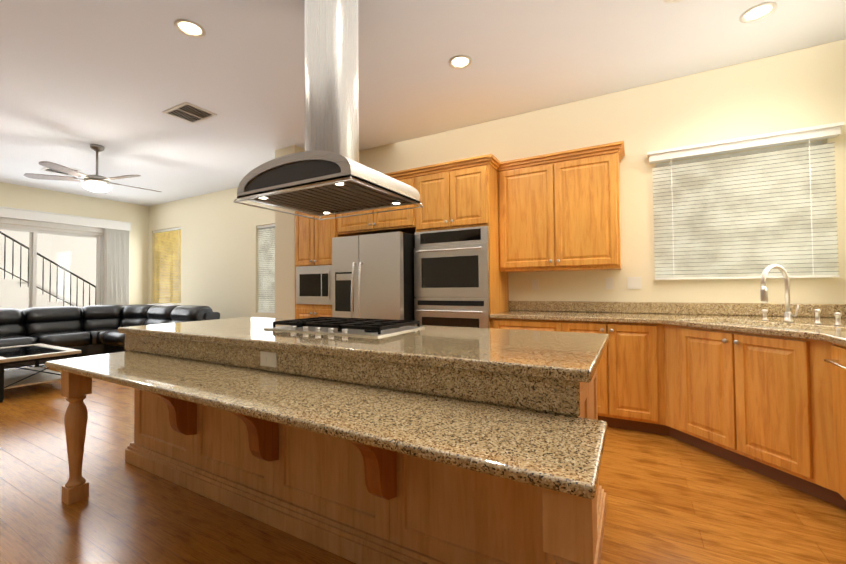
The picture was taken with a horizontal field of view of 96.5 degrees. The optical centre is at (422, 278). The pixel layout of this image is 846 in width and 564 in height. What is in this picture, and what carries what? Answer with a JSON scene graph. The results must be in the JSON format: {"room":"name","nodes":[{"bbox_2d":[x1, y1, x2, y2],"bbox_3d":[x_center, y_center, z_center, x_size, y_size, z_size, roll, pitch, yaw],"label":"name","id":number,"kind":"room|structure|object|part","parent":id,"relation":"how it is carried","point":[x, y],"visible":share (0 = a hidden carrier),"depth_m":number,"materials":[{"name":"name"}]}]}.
{"room":"kitchen","nodes":[
{"label":"kitchen","id":0,"kind":"room"},
{"bbox_2d":[0,182,148,304],"bbox_3d":[-8.153,-0.164,5.125,0.160,3.070,8.140,-1,-1,29],"label":"wall","id":1,"kind":"structure","parent":0,"point":[136,216],"depth_m":7.83,"materials":[{"name":"beige paint"}]},
{"bbox_2d":[0,223,103,309],"bbox_3d":[-7.175,0.221,6.852,0.115,2.360,2.250,-1,-1,29],"label":"door frame","id":2,"kind":"structure","parent":1,"relation":"attached to","point":[33,257],"depth_m":7.10,"materials":[{"name":"white"}]},
{"bbox_2d":[0,206,130,305],"bbox_3d":[-6.981,0.087,6.906,0.144,2.625,2.770,-1,-1,29],"label":"vertical blinds","id":3,"kind":"object","parent":1,"relation":"attached to","point":[116,262],"visible":0.81,"depth_m":7.76,"materials":[{"name":"white"}]},
{"bbox_2d":[148,187,274,318],"bbox_3d":[-3.897,-0.153,7.322,5.460,3.070,0.160,-1,-1,29],"label":"wall","id":4,"kind":"structure","parent":0,"point":[219,252],"depth_m":7.27,"materials":[{"name":"beige paint"}]},
{"bbox_2d":[155,243,180,301],"bbox_3d":[-5.495,-0.268,8.248,1.170,1.630,0.060,-1,-1,29],"label":"window","id":5,"kind":"structure","parent":4,"relation":"in","point":[169,284],"depth_m":8.24,"materials":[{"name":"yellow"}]},
{"bbox_2d":[153,227,180,303],"bbox_3d":[-5.525,-0.269,8.196,1.156,1.622,0.050,-1,-1,29],"label":"window blinds","id":6,"kind":"object","parent":5,"relation":"attached to","point":[164,238],"visible":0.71,"depth_m":8.21,"materials":[{"name":"yellow"}]},
{"bbox_2d":[257,224,274,312],"bbox_3d":[-2.549,-0.182,6.537,0.906,1.542,0.050,-1,-1,29],"label":"window blinds","id":7,"kind":"object","parent":4,"relation":"attached to","point":[266,262],"visible":0.58,"depth_m":6.65,"materials":[{"name":"white"}]},
{"bbox_2d":[275,145,304,318],"bbox_3d":[-1.574,-0.213,5.497,0.375,3.070,1.090,-1,-1,29],"label":"wall","id":8,"kind":"structure","parent":0,"point":[284,265],"depth_m":5.02,"materials":[{"name":"beige paint"}]},
{"bbox_2d":[0,364,845,563],"bbox_3d":[-3.260,1.328,2.374,11.330,0.120,8.140,-1,-1,29],"label":"floor","id":9,"kind":"structure","parent":0,"point":[670,500],"depth_m":2.00,"materials":[{"name":"brown wood"}]},
{"bbox_2d":[0,343,80,402],"bbox_3d":[-4.866,1.100,4.577,1.290,0.460,0.700,-1,-1,29],"label":"coffee table","id":10,"kind":"object","parent":9,"relation":"on","point":[36,374],"visible":0.9,"depth_m":4.45,"materials":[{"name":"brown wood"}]},
{"bbox_2d":[0,304,219,368],"bbox_3d":[-5.177,0.904,5.744,2.980,0.910,2.830,-1,-1,29],"label":"sofa","id":11,"kind":"object","parent":9,"relation":"on","point":[90,330],"visible":0.71,"depth_m":6.22,"materials":[{"name":"black leather"}]},
{"bbox_2d":[295,211,338,318],"bbox_3d":[-1.206,0.107,4.999,0.730,2.402,0.629,-1,-1,29],"label":"tall cabinet","id":12,"kind":"object","parent":9,"relation":"on","point":[313,237],"depth_m":4.75,"materials":[{"name":"brown wood"}]},
{"bbox_2d":[296,265,331,304],"bbox_3d":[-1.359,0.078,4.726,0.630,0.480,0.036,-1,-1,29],"label":"built-in microwave","id":13,"kind":"object","parent":12,"relation":"in","point":[313,284],"visible":0.81,"depth_m":4.71,"materials":[{"name":"silver metal"}]},
{"bbox_2d":[45,317,608,563],"bbox_3d":[-0.623,0.773,2.112,3.017,0.930,1.392,-1,-1,29],"label":"kitchen island","id":14,"kind":"object","parent":9,"relation":"on","point":[356,502],"depth_m":1.55,"materials":[{"name":"brown wood"}]},
{"bbox_2d":[260,351,276,367],"bbox_3d":[-0.769,0.400,1.878,0.115,0.070,0.008,-1,-1,29],"label":"outlet","id":15,"kind":"object","parent":14,"relation":"attached to","point":[268,359],"visible":1,"depth_m":1.88,"materials":[{"name":"white plastic"}]},
{"bbox_3d":[-0.627,0.403,2.117,3.015,0.190,1.385,-1,-1,29],"label":"granite kitchen island tops","id":16,"kind":"part","parent":14,"relation":"part of","materials":[{"name":"beige stone"}]},
{"bbox_2d":[263,317,424,336],"bbox_3d":[-0.495,0.289,2.374,0.880,0.046,0.500,-1,-1,29],"label":"cooktop","id":17,"kind":"object","parent":14,"relation":"in","point":[366,327],"visible":1,"depth_m":2.25,"materials":[{"name":"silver metal"}]},
{"bbox_2d":[332,231,415,324],"bbox_3d":[-0.431,0.411,4.336,0.898,1.750,0.926,-1,-1,29],"label":"refrigerator","id":18,"kind":"object","parent":9,"relation":"on","point":[372,276],"visible":0.52,"depth_m":3.96,"materials":[{"name":"silver metal"}]},
{"bbox_2d":[491,318,562,331],"bbox_3d":[1.095,0.817,3.706,0.623,0.884,0.629,-1,-1,29],"label":"base cabinet","id":19,"kind":"object","parent":9,"relation":"on","point":[517,324],"depth_m":3.44,"materials":[{"name":"brown wood"}]},
{"bbox_2d":[490,301,769,328],"bbox_3d":[1.678,0.289,3.375,2.040,0.145,0.654,-1,-1,29],"label":"countertop","id":20,"kind":"structure","parent":19,"relation":"on","point":[715,316],"depth_m":3.34,"materials":[{"name":"beige stone"}]},
{"bbox_2d":[563,321,662,434],"bbox_3d":[1.674,0.804,3.383,0.702,0.884,0.629,-1,-1,29],"label":"base cabinet","id":21,"kind":"object","parent":9,"relation":"on","point":[628,367],"depth_m":3.04,"materials":[{"name":"brown wood"}]},
{"bbox_2d":[827,342,845,509],"bbox_3d":[2.247,0.759,1.577,0.588,0.884,0.530,-1,-1,29],"label":"base cabinet","id":22,"kind":"object","parent":9,"relation":"on","point":[836,354],"depth_m":1.92,"materials":[{"name":"brown wood"}]},
{"bbox_2d":[734,321,813,339],"bbox_3d":[2.072,0.313,2.230,0.240,0.039,0.407,-1,-1,29],"label":"countertop","id":23,"kind":"structure","parent":22,"relation":"on","point":[754,328],"depth_m":2.31,"materials":[{"name":"beige stone"}]},
{"bbox_2d":[762,303,845,346],"bbox_3d":[1.863,0.234,0.958,0.636,0.145,4.698,-1,-1,29],"label":"countertop","id":24,"kind":"structure","parent":22,"relation":"on","point":[827,331],"depth_m":2.85,"materials":[{"name":"beige stone"}]},
{"bbox_2d":[760,264,842,325],"bbox_3d":[2.508,0.096,2.568,0.382,0.398,0.323,-1,-1,29],"label":"faucet","id":25,"kind":"object","parent":24,"relation":"on","point":[788,315],"visible":1,"depth_m":2.56,"materials":[{"name":"silver metal"}]},
{"bbox_2d":[0,0,845,205],"bbox_3d":[-3.288,-1.871,2.445,11.330,0.140,8.140,-1,-1,29],"label":"ceiling","id":26,"kind":"structure","parent":0,"point":[115,78],"depth_m":3.22,"materials":[{"name":"white paint"}]},
{"bbox_2d":[41,167,81,175],"bbox_3d":[-5.662,-1.698,5.916,0.500,0.011,0.340,-1,-1,29],"label":"ceiling vent","id":27,"kind":"object","parent":26,"relation":"in","point":[51,170],"visible":0.48,"depth_m":5.94,"materials":[{"name":"white"}]},
{"bbox_2d":[24,144,160,192],"bbox_3d":[-4.217,-1.437,4.962,1.403,0.599,1.380,-1,-1,29],"label":"ceiling fan","id":28,"kind":"object","parent":26,"relation":"hanging from","point":[96,183],"visible":1,"depth_m":4.81,"materials":[{"name":"silver metal"}]},
{"bbox_2d":[162,102,216,123],"bbox_3d":[-2.493,-1.767,4.044,0.440,0.011,0.330,-1,-1,29],"label":"ceiling vent","id":29,"kind":"object","parent":26,"relation":"in","point":[189,112],"visible":0.98,"depth_m":4.03,"materials":[{"name":"white metal"}]},
{"bbox_2d":[174,19,205,37],"bbox_3d":[-1.681,-1.804,2.728,0.195,0.009,0.195,-1,-1,23],"label":"recessed light","id":30,"kind":"object","parent":26,"relation":"in","point":[193,29],"depth_m":2.73,"materials":[{"name":"white"}]},
{"bbox_2d":[233,0,422,219],"bbox_3d":[-0.583,-1.146,2.414,0.923,1.356,0.734,-1,-1,29],"label":"range hood","id":31,"kind":"object","parent":26,"relation":"attached to","point":[325,173],"visible":1,"depth_m":2.28,"materials":[{"name":"silver metal"}]},
{"bbox_2d":[449,55,471,68],"bbox_3d":[0.312,-1.812,3.163,0.195,0.009,0.195,-1,-1,23],"label":"recessed light","id":32,"kind":"object","parent":26,"relation":"in","point":[458,61],"depth_m":3.16,"materials":[{"name":"white"}]},
{"bbox_2d":[663,0,681,2],"bbox_3d":[1.649,-1.840,2.419,0.195,0.009,0.195,-1,-1,23],"label":"recessed light","id":33,"kind":"object","parent":26,"relation":"in","point":[667,1],"depth_m":2.50,"materials":[{"name":"white"}]},
{"bbox_2d":[739,2,776,22],"bbox_3d":[2.320,-1.842,2.617,0.195,0.009,0.195,-1,-1,23],"label":"recessed light","id":34,"kind":"object","parent":26,"relation":"in","point":[758,12],"depth_m":2.62,"materials":[{"name":"white"}]},
{"bbox_2d":[359,39,845,331],"bbox_3d":[1.060,-0.265,4.196,5.495,3.070,0.160,-1,-1,29],"label":"wall","id":35,"kind":"structure","parent":0,"point":[800,88],"depth_m":3.50,"materials":[{"name":"beige paint"}]},
{"bbox_2d":[335,170,414,236],"bbox_3d":[-0.417,-0.828,4.576,1.095,0.567,0.629,-1,-1,29],"label":"upper cabinet","id":36,"kind":"object","parent":35,"relation":"attached to","point":[399,220],"depth_m":4.27,"materials":[{"name":"brown wood"}]},
{"bbox_2d":[411,158,498,237],"bbox_3d":[0.422,-0.815,4.109,0.825,0.627,0.629,-1,-1,29],"label":"upper cabinet","id":37,"kind":"object","parent":35,"relation":"attached to","point":[460,193],"depth_m":3.81,"materials":[{"name":"brown wood"}]},
{"bbox_2d":[414,226,489,327],"bbox_3d":[0.401,0.157,4.034,0.811,1.314,0.693,-1,-1,29],"label":"double wall oven","id":38,"kind":"object","parent":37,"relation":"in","point":[451,279],"visible":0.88,"depth_m":3.77,"materials":[{"name":"silver metal"}]},
{"bbox_2d":[532,280,538,289],"bbox_3d":[1.194,0.065,4.019,0.070,0.115,0.008,-1,-1,29],"label":"outlet","id":39,"kind":"object","parent":35,"relation":"attached to","point":[535,284],"visible":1,"depth_m":4.01,"materials":[{"name":"white plastic"}]},
{"bbox_2d":[498,141,624,272],"bbox_3d":[1.349,-0.639,3.732,1.152,1.112,0.380,-1,-1,29],"label":"upper cabinet","id":40,"kind":"object","parent":35,"relation":"attached to","point":[559,211],"visible":0.98,"depth_m":3.58,"materials":[{"name":"brown wood"}]},
{"bbox_2d":[606,277,613,288],"bbox_3d":[1.815,0.042,3.674,0.070,0.115,0.008,-1,-1,29],"label":"outlet","id":41,"kind":"object","parent":35,"relation":"attached to","point":[609,282],"visible":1,"depth_m":3.67,"materials":[{"name":"white plastic"}]},
{"bbox_2d":[627,277,641,288],"bbox_3d":[1.998,0.038,3.572,0.115,0.115,0.008,-1,-1,29],"label":"light switch","id":42,"kind":"object","parent":35,"relation":"attached to","point":[633,282],"visible":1,"depth_m":3.57,"materials":[{"name":"white plastic"}]},
{"bbox_2d":[655,141,824,279],"bbox_3d":[2.715,-0.547,3.314,1.145,1.095,0.060,-1,-1,29],"label":"window","id":43,"kind":"structure","parent":35,"relation":"in","point":[743,153],"depth_m":3.26,"materials":[{"name":"white"}]},
{"bbox_2d":[647,121,844,279],"bbox_3d":[2.638,-0.587,3.177,1.275,1.170,0.094,-1,-1,29],"label":"window blinds","id":44,"kind":"object","parent":43,"relation":"attached to","point":[749,216],"visible":0.94,"depth_m":3.15,"materials":[{"name":"white plastic"}]},
{"label":"outside","id":45,"kind":"structure","parent":0,"visible":0},
{"bbox_3d":[-3.588,1.526,7.464,65.000,0.035,60.000,-1,-1,29],"label":"ground","id":46,"kind":"structure","parent":45,"visible":0},
{"bbox_2d":[0,231,95,309],"bbox_3d":[-10.122,0.194,8.525,1.200,2.778,4.962,-1,-1,29],"label":"stairs","id":47,"kind":"structure","parent":46,"relation":"on","point":[13,293],"depth_m":8.79,"materials":[{"name":"white paint"}]},
{"bbox_2d":[0,228,803,307],"bbox_3d":[-3.032,-2.169,2.639,21.200,7.120,26.000,-1,-1,29],"label":"building","id":48,"kind":"structure","parent":46,"relation":"on","point":[81,255],"depth_m":10.27,"materials":[{"name":"white paint"}]}
]}

